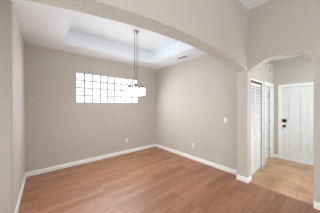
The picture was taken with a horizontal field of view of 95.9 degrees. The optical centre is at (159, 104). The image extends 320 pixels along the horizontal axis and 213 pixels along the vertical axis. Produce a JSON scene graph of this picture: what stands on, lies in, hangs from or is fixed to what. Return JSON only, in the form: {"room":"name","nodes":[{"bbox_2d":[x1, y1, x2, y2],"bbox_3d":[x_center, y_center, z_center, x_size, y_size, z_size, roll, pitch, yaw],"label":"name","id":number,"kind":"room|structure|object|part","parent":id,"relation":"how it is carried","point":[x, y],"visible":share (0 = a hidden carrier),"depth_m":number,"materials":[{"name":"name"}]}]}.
{"room":"empty dining room","nodes":[
{"label":"empty dining room","id":0,"kind":"room"},
{"bbox_2d":[0,0,24,212],"bbox_3d":[-2.830,0.115,2.026,1.295,2.831,1.608,0,0,-40],"label":"wall","id":1,"kind":"structure","parent":0,"point":[12,43],"depth_m":1.79,"materials":[{"name":"beige paint"}]},
{"bbox_2d":[14,173,25,212],"bbox_3d":[-2.344,1.481,2.438,0.017,0.098,1.572,0,0,-39],"label":"baseboard","id":2,"kind":"structure","parent":1,"relation":"attached to","point":[24,179],"depth_m":2.31,"materials":[{"name":"white wood"}]},
{"bbox_2d":[25,44,155,171],"bbox_3d":[-1.604,0.115,4.194,3.677,2.831,0.120,0,0,-40],"label":"wall","id":3,"kind":"structure","parent":0,"point":[59,130],"depth_m":3.63,"materials":[{"name":"beige paint"}]},
{"bbox_2d":[25,144,155,176],"bbox_3d":[-1.502,1.481,4.190,3.527,0.098,0.017,0,0,-40],"label":"baseboard","id":4,"kind":"structure","parent":3,"relation":"attached to","point":[44,170],"depth_m":3.74,"materials":[{"name":"white wood"}]},
{"bbox_2d":[76,72,137,102],"bbox_3d":[-1.472,-0.445,4.297,1.840,0.780,0.093,0,0,-40],"label":"window","id":5,"kind":"structure","parent":3,"relation":"in","point":[90,88],"depth_m":4.10,"materials":[{"name":"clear glass"}]},
{"bbox_2d":[11,0,206,69],"bbox_3d":[-1.051,-1.503,2.747,4.942,0.404,3.043,0,0,-40],"label":"ceiling","id":6,"kind":"structure","parent":0,"point":[42,25],"depth_m":3.21,"materials":[{"name":"paint"}]},
{"bbox_2d":[127,30,144,95],"bbox_3d":[-0.534,-0.910,3.151,0.386,1.390,0.378,0,0,-40],"label":"chandelier","id":7,"kind":"object","parent":6,"relation":"hanging from","point":[132,91],"visible":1,"depth_m":3.08,"materials":[{"name":"white glass"}]},
{"bbox_3d":[-0.650,-0.289,3.083,0.120,0.149,0.120,0,0,-40],"label":"lamp shade","id":8,"kind":"part","parent":7,"relation":"part of","materials":[{"name":"white glass"}]},
{"bbox_3d":[-0.550,-1.006,3.143,0.012,1.142,0.012,0,0,-40],"label":"rod","id":9,"kind":"part","parent":7,"relation":"part of","materials":[{"name":"silver metal"}]},
{"bbox_3d":[-0.505,-0.289,3.006,0.120,0.149,0.120,0,0,-40],"label":"lamp shade","id":10,"kind":"part","parent":7,"relation":"part of","materials":[{"name":"white glass"}]},
{"bbox_3d":[-0.387,-0.289,3.121,0.120,0.149,0.120,0,0,-40],"label":"lamp shade","id":11,"kind":"part","parent":7,"relation":"part of","materials":[{"name":"white glass"}]},
{"bbox_2d":[26,0,272,177],"bbox_3d":[0.247,-0.162,1.721,8.000,3.384,0.200,0,0,-40],"label":"wall","id":12,"kind":"structure","parent":0,"point":[217,28],"depth_m":1.99,"materials":[{"name":"beige paint"}]},
{"bbox_2d":[251,78,262,174],"bbox_3d":[2.185,0.485,3.308,0.900,2.090,0.090,0,0,-40],"label":"door","id":13,"kind":"structure","parent":12,"relation":"in","point":[255,86],"depth_m":3.34,"materials":[{"name":"white paint"}]},
{"bbox_2d":[264,81,273,164],"bbox_3d":[2.949,0.465,3.992,0.860,2.130,0.140,0,0,-40],"label":"door","id":14,"kind":"structure","parent":12,"relation":"in","point":[268,87],"depth_m":4.19,"materials":[{"name":"white paint"}]},
{"bbox_3d":[2.918,0.506,4.028,0.698,2.032,0.044,0,0,-40],"label":"panel","id":15,"kind":"part","parent":14,"relation":"part of","materials":[{"name":"white paint"}]},
{"bbox_2d":[18,147,319,212],"bbox_3d":[1.071,1.579,0.839,8.120,0.102,8.698,0,0,-40],"label":"floor","id":16,"kind":"structure","parent":0,"point":[153,179],"depth_m":2.64,"materials":[{"name":"laminate"}]},
{"bbox_2d":[249,182,312,205],"bbox_3d":[2.050,1.527,2.532,0.030,0.006,0.890,0,0,-40],"label":"threshold","id":17,"kind":"object","parent":16,"relation":"on","point":[249,182],"visible":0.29,"depth_m":2.46,"materials":[{"name":"brown wood"}]},
{"bbox_2d":[156,54,236,169],"bbox_3d":[0.804,0.115,4.287,0.120,2.831,3.088,0,0,-40],"label":"wall","id":18,"kind":"structure","parent":0,"point":[194,97],"depth_m":3.86,"materials":[{"name":"beige paint"}]},
{"bbox_2d":[156,144,236,174],"bbox_3d":[0.781,1.481,4.208,0.017,0.098,2.907,0,0,-40],"label":"baseboard","id":19,"kind":"structure","parent":18,"relation":"attached to","point":[209,163],"depth_m":3.82,"materials":[{"name":"white wood"}]},
{"bbox_2d":[239,0,269,10],"bbox_3d":[1.257,-1.904,-0.997,6.032,0.100,5.655,0,0,-40],"label":"ceiling","id":20,"kind":"structure","parent":0,"point":[248,4],"depth_m":2.64,"materials":[{"name":"paint"}]},
{"bbox_2d":[247,0,319,202],"bbox_3d":[3.519,-0.162,0.851,0.190,3.384,5.355,0,0,-40],"label":"wall","id":21,"kind":"structure","parent":0,"point":[275,28],"depth_m":2.36,"materials":[{"name":"beige paint"}]},
{"bbox_2d":[236,174,247,182],"bbox_3d":[1.652,1.481,2.899,0.017,0.098,0.216,0,0,-40],"label":"baseboard","id":22,"kind":"object","parent":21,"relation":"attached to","point":[238,177],"visible":1,"depth_m":2.89,"materials":[{"name":"white wood"}]},
{"bbox_2d":[313,201,319,209],"bbox_3d":[3.728,1.481,0.445,0.017,0.098,4.465,0,0,-40],"label":"baseboard","id":23,"kind":"structure","parent":21,"relation":"attached to","point":[316,205],"depth_m":2.12,"materials":[{"name":"white wood"}]},
{"bbox_2d":[273,55,299,60],"bbox_3d":[3.232,-1.351,2.955,2.088,0.100,2.080,0,0,-40],"label":"ceiling","id":24,"kind":"structure","parent":0,"point":[284,57],"depth_m":3.96,"materials":[{"name":"paint"}]},
{"bbox_2d":[273,56,313,153],"bbox_3d":[3.944,0.115,3.637,0.120,2.831,1.960,0,0,-40],"label":"wall","id":25,"kind":"structure","parent":0,"point":[298,69],"depth_m":4.00,"materials":[{"name":"beige paint"}]},
{"bbox_2d":[278,82,313,165],"bbox_3d":[3.779,0.476,3.795,0.163,2.107,1.035,0,0,-40],"label":"door","id":26,"kind":"structure","parent":25,"relation":"in","point":[295,101],"depth_m":3.90,"materials":[{"name":"white paint"}]}
]}

